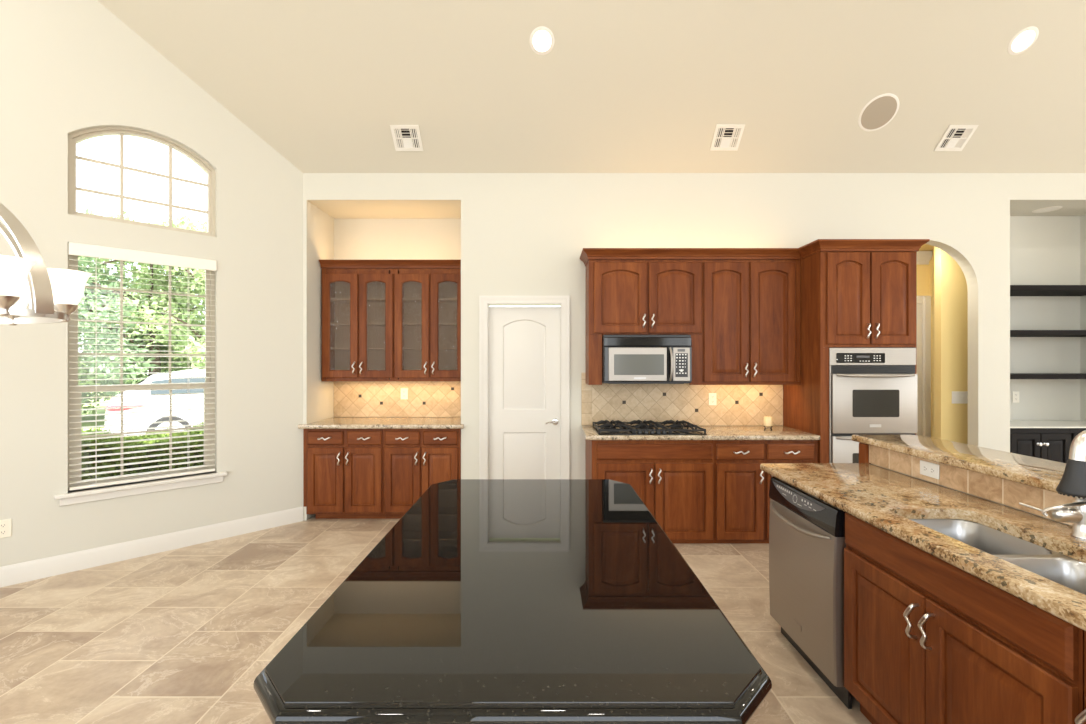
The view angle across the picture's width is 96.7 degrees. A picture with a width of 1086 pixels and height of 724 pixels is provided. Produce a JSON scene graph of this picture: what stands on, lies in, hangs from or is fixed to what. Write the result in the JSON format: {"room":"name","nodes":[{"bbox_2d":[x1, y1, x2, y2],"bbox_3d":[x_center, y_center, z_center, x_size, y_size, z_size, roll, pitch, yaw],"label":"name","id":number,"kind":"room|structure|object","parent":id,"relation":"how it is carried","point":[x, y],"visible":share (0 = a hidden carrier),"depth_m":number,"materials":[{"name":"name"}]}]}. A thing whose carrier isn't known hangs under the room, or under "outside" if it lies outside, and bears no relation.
{"room":"kitchen","nodes":[
{"label":"kitchen","id":0,"kind":"room"},
{"bbox_2d":[82,420,203,479],"bbox_3d":[-4.037,1.139,4.711,0.991,1.051,4.552,0,0,45],"label":"hedge","id":1,"kind":"object","parent":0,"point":[93,441],"visible":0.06,"depth_m":4.51,"materials":[{"name":"green plant"}]},
{"bbox_2d":[0,0,302,566],"bbox_3d":[-3.442,-1.006,3.513,3.250,5.012,0.160,0,0,-45],"label":"wall","id":2,"kind":"structure","parent":0,"point":[67,67],"depth_m":3.69,"materials":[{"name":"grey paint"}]},
{"bbox_2d":[0,519,11,537],"bbox_3d":[-3.608,1.115,3.228,0.007,0.120,0.075,0,0,45],"label":"wall outlet","id":3,"kind":"object","parent":2,"relation":"attached to","point":[5,525],"visible":1,"depth_m":3.24,"materials":[{"name":"beige plastic"}]},
{"bbox_2d":[0,523,6,527],"bbox_3d":[-3.606,1.092,3.227,0.002,0.031,0.035,0,0,45],"label":"socket","id":4,"kind":"object","parent":3,"relation":"attached to","point":[2,525],"depth_m":3.23,"materials":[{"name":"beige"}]},
{"bbox_2d":[0,530,6,534],"bbox_3d":[-3.606,1.138,3.227,0.002,0.031,0.035,0,0,45],"label":"socket","id":5,"kind":"object","parent":3,"relation":"attached to","point":[2,532],"depth_m":3.23,"materials":[{"name":"white plastic"}]},
{"bbox_2d":[54,255,227,505],"bbox_3d":[-3.111,0.080,3.801,0.200,1.880,1.038,0,0,45],"label":"window","id":6,"kind":"structure","parent":2,"relation":"in","point":[72,497],"depth_m":3.75,"materials":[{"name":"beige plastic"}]},
{"bbox_2d":[68,242,216,490],"bbox_3d":[-3.089,0.034,3.779,0.082,1.779,0.890,0,0,45],"label":"window blind","id":7,"kind":"object","parent":6,"relation":"attached to","point":[77,249],"visible":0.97,"depth_m":3.72,"materials":[{"name":"white plastic"}]},
{"bbox_2d":[68,127,214,236],"bbox_3d":[-3.143,-1.433,3.833,0.090,0.755,0.898,0,0,45],"label":"window","id":8,"kind":"structure","parent":2,"relation":"in","point":[75,138],"depth_m":3.76,"materials":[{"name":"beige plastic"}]},
{"bbox_2d":[0,507,302,587],"bbox_3d":[-3.399,1.433,3.432,0.016,0.133,3.196,0,0,45],"label":"baseboard","id":9,"kind":"structure","parent":2,"relation":"attached to","point":[32,570],"depth_m":3.71,"materials":[{"name":"white paint"}]},
{"bbox_2d":[313,204,460,218],"bbox_3d":[-1.507,-1.565,4.927,1.460,0.060,0.486,0,0,0],"label":"ceiling","id":10,"kind":"structure","parent":0,"point":[336,211],"depth_m":4.93,"materials":[{"name":"grey paint"}]},
{"bbox_2d":[0,515,870,723],"bbox_3d":[1.750,1.560,1.000,13.900,0.120,10.400,0,0,0],"label":"floor","id":11,"kind":"structure","parent":0,"point":[184,635],"depth_m":2.75,"materials":[{"name":"tile"}]},
{"bbox_2d":[303,429,385,518],"bbox_3d":[-1.884,1.064,4.827,0.757,0.872,0.647,0,0,0],"label":"base cabinet","id":12,"kind":"object","parent":11,"relation":"on","point":[343,469],"visible":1,"depth_m":4.54,"materials":[{"name":"brown wood"}]},
{"bbox_2d":[298,417,463,428],"bbox_3d":[-1.533,0.607,4.837,1.575,0.040,0.643,0,0,0],"label":"countertop","id":13,"kind":"structure","parent":12,"relation":"on","point":[334,422],"depth_m":4.61,"materials":[{"name":"stone"}]},
{"bbox_2d":[384,429,460,518],"bbox_3d":[-1.142,1.064,4.827,0.726,0.872,0.647,0,0,0],"label":"base cabinet","id":14,"kind":"object","parent":11,"relation":"on","point":[415,460],"visible":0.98,"depth_m":4.54,"materials":[{"name":"brown wood"}]},
{"bbox_2d":[586,440,713,542],"bbox_3d":[0.905,1.071,4.245,1.007,0.858,0.643,0,0,0],"label":"base cabinet","id":15,"kind":"object","parent":11,"relation":"on","point":[674,479],"visible":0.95,"depth_m":3.96,"materials":[{"name":"brown wood"}]},
{"bbox_2d":[581,426,819,439],"bbox_3d":[1.306,0.620,4.253,1.913,0.040,0.627,0,0,0],"label":"countertop","id":16,"kind":"structure","parent":15,"relation":"on","point":[713,432],"depth_m":3.95,"materials":[{"name":"stone"}]},
{"bbox_2d":[592,420,706,434],"bbox_3d":[0.900,0.562,4.215,0.890,0.074,0.510,0,0,0],"label":"gas cooktop","id":17,"kind":"object","parent":16,"relation":"in","point":[620,428],"visible":1,"depth_m":4.05,"materials":[{"name":"black metal"}]},
{"bbox_2d":[763,416,772,429],"bbox_3d":[1.990,0.540,4.270,0.076,0.120,0.076,0,0,0],"label":"candle","id":18,"kind":"object","parent":16,"relation":"on","point":[768,421],"visible":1,"depth_m":4.25,"materials":[{"name":"beige wax"}]},
{"bbox_2d":[713,440,764,542],"bbox_3d":[1.619,1.071,4.245,0.417,0.858,0.643,0,0,0],"label":"base cabinet","id":19,"kind":"object","parent":11,"relation":"on","point":[739,480],"visible":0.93,"depth_m":3.96,"materials":[{"name":"brown wood"}]},
{"bbox_2d":[764,440,817,542],"bbox_3d":[2.048,1.071,4.245,0.439,0.858,0.643,0,0,0],"label":"base cabinet","id":20,"kind":"object","parent":11,"relation":"on","point":[776,451],"visible":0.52,"depth_m":3.96,"materials":[{"name":"brown wood"}]},
{"bbox_2d":[769,477,851,708],"bbox_3d":[1.535,1.063,2.384,0.650,0.873,0.606,0,0,0],"label":"dishwasher","id":21,"kind":"object","parent":11,"relation":"on","point":[807,544],"visible":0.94,"depth_m":2.27,"materials":[{"name":"silver metal"}]},
{"bbox_2d":[783,252,916,462],"bbox_3d":[2.663,0.298,4.230,0.786,2.403,0.674,0,0,0],"label":"tall cabinet","id":22,"kind":"object","parent":11,"relation":"on","point":[848,299],"visible":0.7,"depth_m":3.94,"materials":[{"name":"brown wood"}]},
{"bbox_2d":[829,348,916,462],"bbox_3d":[2.692,0.503,4.170,0.706,1.240,0.602,0,0,0],"label":"double oven","id":23,"kind":"object","parent":22,"relation":"on","point":[873,391],"visible":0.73,"depth_m":3.92,"materials":[{"name":"silver metal"}]},
{"bbox_2d":[859,443,870,463],"bbox_3d":[1.949,0.989,2.830,0.162,1.022,0.059,0,0,0],"label":"end panel","id":24,"kind":"object","parent":11,"relation":"on","point":[863,448],"visible":0.18,"depth_m":2.81,"materials":[{"name":"brown wood"}]},
{"bbox_2d":[844,512,1083,723],"bbox_3d":[1.572,1.063,1.621,0.654,0.873,0.910,0,0,0],"label":"base cabinet","id":25,"kind":"object","parent":11,"relation":"on","point":[927,640],"visible":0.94,"depth_m":1.56,"materials":[{"name":"brown wood"}]},
{"bbox_2d":[760,463,1085,630],"bbox_3d":[1.569,0.605,1.250,0.639,0.040,3.100,0,0,0],"label":"countertop","id":26,"kind":"structure","parent":25,"relation":"on","point":[887,500],"depth_m":1.85,"materials":[{"name":"beige stone"}]},
{"bbox_2d":[910,519,1085,594],"bbox_3d":[1.525,0.721,1.558,0.370,0.190,0.771,0,0,0],"label":"sink","id":27,"kind":"object","parent":26,"relation":"in","point":[1069,572],"visible":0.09,"depth_m":1.69,"materials":[{"name":"silver metal"}]},
{"bbox_2d":[910,519,1065,555],"bbox_3d":[1.525,0.721,1.750,0.370,0.190,0.387,0,0,0],"label":"basin","id":28,"kind":"object","parent":27,"relation":"in","point":[994,542],"depth_m":1.84,"materials":[{"name":"silver metal"}]},
{"bbox_2d":[996,556,1085,594],"bbox_3d":[1.525,0.721,1.364,0.370,0.190,0.384,0,0,0],"label":"basin","id":29,"kind":"object","parent":27,"relation":"in","point":[1069,572],"depth_m":1.54,"materials":[{"name":"silver metal"}]},
{"bbox_2d":[1019,430,1085,538],"bbox_3d":[1.756,0.403,1.615,0.211,0.362,0.118,0,0,27],"label":"faucet","id":30,"kind":"object","parent":26,"relation":"on","point":[1072,483],"visible":1,"depth_m":1.60,"materials":[{"name":"silver metal"}]},
{"bbox_2d":[1010,428,1070,462],"bbox_3d":[4.719,1.064,4.808,0.595,0.873,0.526,0,0,0],"label":"base cabinet","id":31,"kind":"object","parent":11,"relation":"on","point":[1053,444],"visible":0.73,"depth_m":4.58,"materials":[{"name":"black paint"}]},
{"bbox_2d":[1070,428,1085,442],"bbox_3d":[5.333,1.064,4.808,0.631,0.873,0.526,0,0,0],"label":"base cabinet","id":32,"kind":"object","parent":11,"relation":"on","point":[1074,432],"visible":0.1,"depth_m":4.60,"materials":[{"name":"black paint"}]},
{"bbox_2d":[1010,420,1085,427],"bbox_3d":[5.035,0.620,4.825,1.228,0.014,0.506,0,0,0],"label":"countertop","id":33,"kind":"structure","parent":32,"relation":"on","point":[1013,423],"depth_m":4.74,"materials":[{"name":"white stone"}]},
{"bbox_2d":[1074,631,1085,723],"bbox_3d":[1.572,1.063,0.858,0.654,0.873,0.613,0,0,0],"label":"base cabinet","id":34,"kind":"object","parent":11,"relation":"on","point":[1081,718],"visible":0.96,"depth_m":1.15,"materials":[{"name":"brown wood"}]},
{"bbox_3d":[-0.057,1.062,1.606,0.955,0.876,1.440,0,0,0],"label":"cabinet","id":35,"kind":"object","parent":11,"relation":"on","visible":0},
{"bbox_2d":[253,479,771,723],"bbox_3d":[-0.057,0.602,1.606,0.974,0.043,1.600,0,0,0],"label":"countertop","id":36,"kind":"structure","parent":35,"relation":"on","point":[488,601],"depth_m":1.06,"materials":[{"name":"black stone"}]},
{"bbox_2d":[97,0,1085,172],"bbox_3d":[1.940,-2.663,0.285,13.360,1.958,8.810,0,0,0],"label":"ceiling","id":37,"kind":"structure","parent":0,"point":[623,86],"depth_m":3.95,"materials":[{"name":"beige paint"}]},
{"bbox_2d":[0,203,91,325],"bbox_3d":[-2.199,-1.819,1.646,1.079,3.344,0.725,0,0,-4],"label":"chandelier","id":38,"kind":"object","parent":37,"relation":"hanging from","point":[25,278],"visible":1,"depth_m":1.65,"materials":[{"name":"white glass"}]},
{"bbox_2d":[390,125,422,150],"bbox_3d":[-1.217,-2.000,4.317,0.250,0.156,0.179,0,0,0],"label":"ceiling vent","id":39,"kind":"object","parent":37,"relation":"in","point":[405,137],"visible":1,"depth_m":4.31,"materials":[{"name":"white metal"}]},
{"bbox_2d":[530,26,553,54],"bbox_3d":[-0.008,-2.494,3.753,0.194,0.127,0.146,0,0,4],"label":"recessed light","id":40,"kind":"object","parent":37,"relation":"in","point":[541,38],"visible":1,"depth_m":3.75,"materials":[{"name":"white glass"}]},
{"bbox_2d":[710,124,744,150],"bbox_3d":[1.645,-2.003,4.314,0.250,0.156,0.179,0,0,0],"label":"ceiling vent","id":41,"kind":"object","parent":37,"relation":"in","point":[727,137],"visible":1,"depth_m":4.31,"materials":[{"name":"white metal"}]},
{"bbox_2d":[858,93,898,131],"bbox_3d":[2.889,-2.143,4.158,0.315,0.207,0.239,0,0,3],"label":"ceiling speaker","id":42,"kind":"object","parent":37,"relation":"attached to","point":[878,112],"visible":1,"depth_m":4.15,"materials":[{"name":"beige plastic"}]},
{"bbox_2d":[934,125,978,150],"bbox_3d":[3.690,-2.000,4.317,0.250,0.156,0.179,0,0,0],"label":"ceiling vent","id":43,"kind":"object","parent":37,"relation":"in","point":[955,138],"visible":1,"depth_m":4.31,"materials":[{"name":"white metal"}]},
{"bbox_2d":[1008,26,1038,54],"bbox_3d":[3.730,-2.494,3.753,0.194,0.127,0.146,0,0,4],"label":"recessed light","id":44,"kind":"object","parent":37,"relation":"in","point":[1023,40],"visible":1,"depth_m":3.75,"materials":[{"name":"white glass"}]},
{"bbox_2d":[303,173,1085,520],"bbox_3d":[3.154,-0.154,4.628,10.892,3.308,0.115,0,0,0],"label":"wall","id":45,"kind":"structure","parent":0,"point":[523,234],"depth_m":4.57,"materials":[{"name":"grey paint"}]},
{"bbox_2d":[312,204,460,516],"bbox_3d":[-1.507,-0.048,4.957,1.580,3.095,0.546,0,0,0],"label":"wall niche","id":46,"kind":"object","parent":45,"relation":"in","point":[332,239],"visible":0.05,"depth_m":5.17,"materials":[{"name":"grey paint"}]},
{"bbox_2d":[322,268,393,380],"bbox_3d":[-1.861,-0.373,4.967,0.728,1.134,0.348,0,0,0],"label":"upper cabinet","id":47,"kind":"object","parent":46,"relation":"attached to","point":[358,303],"visible":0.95,"depth_m":4.84,"materials":[{"name":"brown wood"}]},
{"bbox_2d":[330,323,384,325],"bbox_3d":[-1.861,-0.390,5.006,0.688,0.018,0.250,0,0,0],"label":"shelf","id":48,"kind":"object","parent":47,"relation":"attached to","point":[339,324],"depth_m":4.91,"materials":[{"name":"brown wood"}]},
{"bbox_2d":[330,298,384,301],"bbox_3d":[-1.861,-0.640,5.006,0.688,0.018,0.250,0,0,0],"label":"shelf","id":49,"kind":"object","parent":47,"relation":"attached to","point":[335,299],"depth_m":4.88,"materials":[{"name":"brown wood"}]},
{"bbox_2d":[331,347,384,349],"bbox_3d":[-1.861,-0.140,5.006,0.688,0.018,0.250,0,0,0],"label":"shelf","id":50,"kind":"object","parent":47,"relation":"attached to","point":[373,348],"depth_m":4.88,"materials":[{"name":"brown wood"}]},
{"bbox_2d":[319,260,460,267],"bbox_3d":[-1.503,-0.979,4.832,1.444,0.075,0.080,0,0,0],"label":"crown molding","id":51,"kind":"structure","parent":47,"relation":"on","point":[323,263],"depth_m":4.82,"materials":[{"name":"brown wood"}]},
{"bbox_2d":[334,381,460,416],"bbox_3d":[-1.507,0.378,5.162,1.458,0.416,0.014,0,0,0],"label":"backsplash","id":52,"kind":"structure","parent":46,"relation":"attached to","point":[351,398],"depth_m":5.16,"materials":[{"name":"brown tile"}]},
{"bbox_2d":[401,388,407,398],"bbox_3d":[-1.481,0.340,5.154,0.076,0.118,0.007,0,0,0],"label":"wall outlet","id":53,"kind":"object","parent":52,"relation":"attached to","point":[404,391],"visible":1,"depth_m":5.15,"materials":[{"name":"beige plastic"}]},
{"bbox_2d":[394,268,460,380],"bbox_3d":[-1.138,-0.373,4.967,0.714,1.134,0.348,0,0,0],"label":"upper cabinet","id":54,"kind":"object","parent":46,"relation":"attached to","point":[427,301],"visible":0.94,"depth_m":4.84,"materials":[{"name":"brown wood"}]},
{"bbox_2d":[402,347,456,349],"bbox_3d":[-1.138,-0.140,5.006,0.674,0.018,0.250,0,0,0],"label":"shelf","id":55,"kind":"object","parent":54,"relation":"attached to","point":[408,348],"depth_m":4.88,"materials":[{"name":"brown wood"}]},
{"bbox_2d":[402,323,456,325],"bbox_3d":[-1.138,-0.390,5.006,0.674,0.018,0.250,0,0,0],"label":"shelf","id":56,"kind":"object","parent":54,"relation":"attached to","point":[441,324],"depth_m":4.91,"materials":[{"name":"brown wood"}]},
{"bbox_2d":[402,298,456,301],"bbox_3d":[-1.138,-0.640,5.006,0.674,0.018,0.250,0,0,0],"label":"shelf","id":57,"kind":"object","parent":54,"relation":"attached to","point":[409,299],"depth_m":4.88,"materials":[{"name":"brown wood"}]},
{"bbox_2d":[479,296,569,478],"bbox_3d":[-0.175,0.436,4.615,0.854,2.127,0.139,0,0,0],"label":"door","id":58,"kind":"structure","parent":45,"relation":"in","point":[524,352],"depth_m":4.62,"materials":[{"name":"white paint"}]},
{"bbox_2d":[586,260,701,384],"bbox_3d":[0.902,-0.351,4.383,1.000,1.105,0.369,0,0,0],"label":"upper cabinet","id":59,"kind":"object","parent":45,"relation":"attached to","point":[624,297],"visible":1,"depth_m":4.24,"materials":[{"name":"brown wood"}]},
{"bbox_2d":[602,335,691,383],"bbox_3d":[0.907,-0.023,4.340,0.762,0.430,0.423,0,0,0],"label":"microwave","id":60,"kind":"object","parent":59,"relation":"attached to","point":[626,359],"visible":0.99,"depth_m":4.17,"materials":[{"name":"silver plastic"}]},
{"bbox_2d":[580,239,929,265],"bbox_3d":[1.729,-0.946,4.228,2.764,0.085,0.681,0,0,0],"label":"crown molding","id":61,"kind":"structure","parent":59,"relation":"on","point":[819,245],"depth_m":4.21,"materials":[{"name":"brown wood"}]},
{"bbox_2d":[581,373,782,425],"bbox_3d":[1.315,0.350,4.562,1.903,0.500,0.013,0,0,0],"label":"backsplash","id":62,"kind":"structure","parent":45,"relation":"attached to","point":[736,405],"depth_m":4.56,"materials":[{"name":"brown tile"}]},
{"bbox_2d":[709,393,715,404],"bbox_3d":[1.600,0.351,4.555,0.072,0.116,0.007,0,0,0],"label":"wall outlet","id":63,"kind":"object","parent":62,"relation":"attached to","point":[712,396],"visible":1,"depth_m":4.55,"materials":[{"name":"beige plastic"}]},
{"bbox_2d":[702,260,799,384],"bbox_3d":[1.835,-0.351,4.383,0.864,1.105,0.369,0,0,0],"label":"upper cabinet","id":64,"kind":"object","parent":45,"relation":"attached to","point":[751,308],"visible":1,"depth_m":4.24,"materials":[{"name":"brown wood"}]},
{"bbox_2d":[919,244,932,250],"bbox_3d":[3.415,-1.270,5.110,2.030,0.060,0.840,0,0,0],"label":"ceiling","id":65,"kind":"structure","parent":0,"point":[925,247],"depth_m":5.28,"materials":[{"name":"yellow paint"}]},
{"bbox_2d":[929,246,967,443],"bbox_3d":[4.209,0.130,5.176,0.368,2.740,0.694,0,0,6],"label":"wall","id":66,"kind":"structure","parent":0,"point":[948,291],"depth_m":4.85,"materials":[{"name":"yellow paint"}]},
{"bbox_2d":[873,464,1071,525],"bbox_3d":[1.955,0.989,1.250,0.110,1.022,3.100,0,0,0],"label":"wall","id":67,"kind":"structure","parent":0,"point":[873,464],"depth_m":2.09,"materials":[{"name":"grey paint"}]},
{"bbox_2d":[852,435,1071,496],"bbox_3d":[2.046,0.454,1.296,0.397,0.040,3.192,0,0,0],"label":"countertop","id":68,"kind":"structure","parent":67,"relation":"on","point":[1040,473],"depth_m":2.19,"materials":[{"name":"beige stone"}]},
{"bbox_2d":[869,445,1074,525],"bbox_3d":[1.895,0.531,1.250,0.010,0.106,3.100,0,0,0],"label":"backsplash","id":69,"kind":"structure","parent":67,"relation":"attached to","point":[1009,493],"depth_m":2.10,"materials":[{"name":"tile"}]},
{"bbox_2d":[920,460,938,478],"bbox_3d":[1.886,0.525,2.358,0.007,0.070,0.116,0,0,0],"label":"wall outlet","id":70,"kind":"object","parent":69,"relation":"attached to","point":[929,469],"visible":1,"depth_m":2.35,"materials":[{"name":"white plastic"}]},
{"bbox_2d":[923,465,927,471],"bbox_3d":[1.884,0.525,2.380,0.002,0.032,0.030,0,0,0],"label":"socket","id":71,"kind":"object","parent":70,"relation":"attached to","point":[925,467],"depth_m":2.38,"materials":[{"name":"white plastic"}]},
{"bbox_2d":[930,467,934,473],"bbox_3d":[1.884,0.525,2.336,0.002,0.032,0.030,0,0,0],"label":"socket","id":72,"kind":"object","parent":70,"relation":"attached to","point":[932,469],"depth_m":2.33,"materials":[{"name":"white plastic"}]},
{"bbox_2d":[917,215,1085,420],"bbox_3d":[4.055,-0.048,5.107,3.310,3.095,0.846,0,0,0],"label":"wall","id":73,"kind":"structure","parent":0,"point":[1044,250],"depth_m":5.08,"materials":[{"name":"grey paint"}]},
{"bbox_2d":[917,296,930,436],"bbox_3d":[3.656,0.378,5.433,1.411,2.245,0.035,0,0,0],"label":"door","id":74,"kind":"structure","parent":73,"relation":"in","point":[923,302],"depth_m":5.43,"materials":[{"name":"white paint"}]},
{"bbox_2d":[917,251,932,264],"bbox_3d":[3.422,-1.167,5.411,1.845,0.135,0.078,0,0,0],"label":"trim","id":75,"kind":"structure","parent":73,"relation":"attached to","point":[923,257],"depth_m":5.40,"materials":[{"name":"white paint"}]},
{"bbox_2d":[952,391,967,403],"bbox_3d":[4.190,0.355,4.840,0.176,0.122,0.018,0,0,0],"label":"light switch","id":76,"kind":"object","parent":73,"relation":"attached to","point":[958,397],"visible":0.91,"depth_m":4.84,"materials":[{"name":"white plastic"}]},
{"bbox_2d":[1012,392,1018,402],"bbox_3d":[4.970,0.368,5.075,0.072,0.116,0.007,0,0,0],"label":"wall outlet","id":77,"kind":"object","parent":73,"relation":"attached to","point":[1015,395],"visible":1,"depth_m":5.07,"materials":[{"name":"beige plastic"}]},
{"bbox_2d":[1010,285,1085,295],"bbox_3d":[5.035,-0.717,4.869,1.229,0.052,0.418,0,0,0],"label":"wall shelf","id":78,"kind":"object","parent":73,"relation":"attached to","point":[1015,290],"visible":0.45,"depth_m":4.67,"materials":[{"name":"black wood"}]},
{"bbox_2d":[1010,330,1085,336],"bbox_3d":[5.035,-0.286,4.869,1.229,0.046,0.418,0,0,0],"label":"wall shelf","id":79,"kind":"object","parent":73,"relation":"attached to","point":[1013,333],"visible":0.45,"depth_m":4.66,"materials":[{"name":"black wood"}]},
{"bbox_2d":[1010,373,1085,378],"bbox_3d":[5.035,0.143,4.869,1.229,0.046,0.418,0,0,0],"label":"wall shelf","id":80,"kind":"object","parent":73,"relation":"attached to","point":[1012,375],"visible":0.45,"depth_m":4.66,"materials":[{"name":"black wood"}]},
{"bbox_2d":[1010,204,1085,215],"bbox_3d":[5.035,-1.565,4.882,1.231,0.060,0.396,0,0,0],"label":"ceiling","id":81,"kind":"structure","parent":0,"point":[1015,209],"depth_m":4.89,"materials":[{"name":"grey paint"}]},
{"bbox_2d":[1032,206,1061,212],"bbox_3d":[5.071,-1.532,4.860,0.216,0.004,0.216,0,0,0],"label":"recessed light","id":82,"kind":"object","parent":81,"relation":"in","point":[1053,208],"visible":1,"depth_m":4.85,"materials":[{"name":"white ceramic"}]},
{"label":"outside","id":83,"kind":"structure","parent":0,"visible":0},
{"bbox_2d":[82,380,136,428],"bbox_3d":[-26.000,1.730,31.000,68.000,0.180,58.000,0,0,0],"label":"lawn","id":84,"kind":"structure","parent":83,"point":[100,417],"depth_m":14.53,"materials":[{"name":"green plant"}]},
{"bbox_2d":[78,298,115,413],"bbox_3d":[-14.488,-0.902,13.320,4.366,5.133,4.070,0,0,24],"label":"tree","id":85,"kind":"object","parent":84,"relation":"on","point":[79,346],"visible":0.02,"depth_m":14.01,"materials":[{"name":"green plant"}]},
{"bbox_2d":[78,206,161,404],"bbox_3d":[-12.336,-1.307,11.924,4.609,5.920,4.950,0,0,-27],"label":"tree","id":86,"kind":"object","parent":84,"relation":"on","point":[115,338],"visible":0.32,"depth_m":12.35,"materials":[{"name":"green plant"}]},
{"bbox_2d":[78,258,200,392],"bbox_3d":[-13.393,-1.401,15.509,4.878,6.105,5.146,0,0,30],"label":"tree","id":87,"kind":"object","parent":84,"relation":"on","point":[126,263],"visible":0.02,"depth_m":15.51,"materials":[{"name":"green plant"}]},
{"bbox_2d":[78,209,204,413],"bbox_3d":[-11.024,-1.193,13.588,4.183,5.693,3.892,0,0,43],"label":"tree","id":88,"kind":"object","parent":84,"relation":"on","point":[150,277],"visible":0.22,"depth_m":13.39,"materials":[{"name":"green plant"}]},
{"bbox_2d":[100,283,201,371],"bbox_3d":[-11.675,-1.601,16.646,5.100,6.507,5.450,0,0,0],"label":"tree","id":89,"kind":"object","parent":84,"relation":"on","point":[173,360],"visible":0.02,"depth_m":14.25,"materials":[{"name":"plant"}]},
{"bbox_2d":[132,212,206,371],"bbox_3d":[-9.212,-1.341,13.535,4.142,5.989,3.888,0,0,21],"label":"tree","id":90,"kind":"object","parent":84,"relation":"on","point":[180,330],"visible":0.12,"depth_m":12.86,"materials":[{"name":"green plant"}]},
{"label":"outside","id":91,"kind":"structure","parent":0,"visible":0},
{"bbox_3d":[-7.950,1.570,8.650,9.100,0.139,8.700,0,0,0],"label":"driveway","id":92,"kind":"object","parent":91,"visible":0},
{"bbox_2d":[104,369,204,435],"bbox_3d":[-5.622,0.810,9.348,4.155,1.386,1.726,0,0,-37],"label":"parked car","id":93,"kind":"object","parent":92,"relation":"on","point":[161,375],"visible":0.25,"depth_m":7.90,"materials":[{"name":"white paint"}]},
{"bbox_2d":[105,405,144,411],"bbox_3d":[-6.612,0.729,7.624,0.510,0.104,0.143,0,0,-11],"label":"tail light","id":94,"kind":"object","parent":93,"relation":"attached to","point":[140,409],"depth_m":7.61,"materials":[{"name":"red plastic"}]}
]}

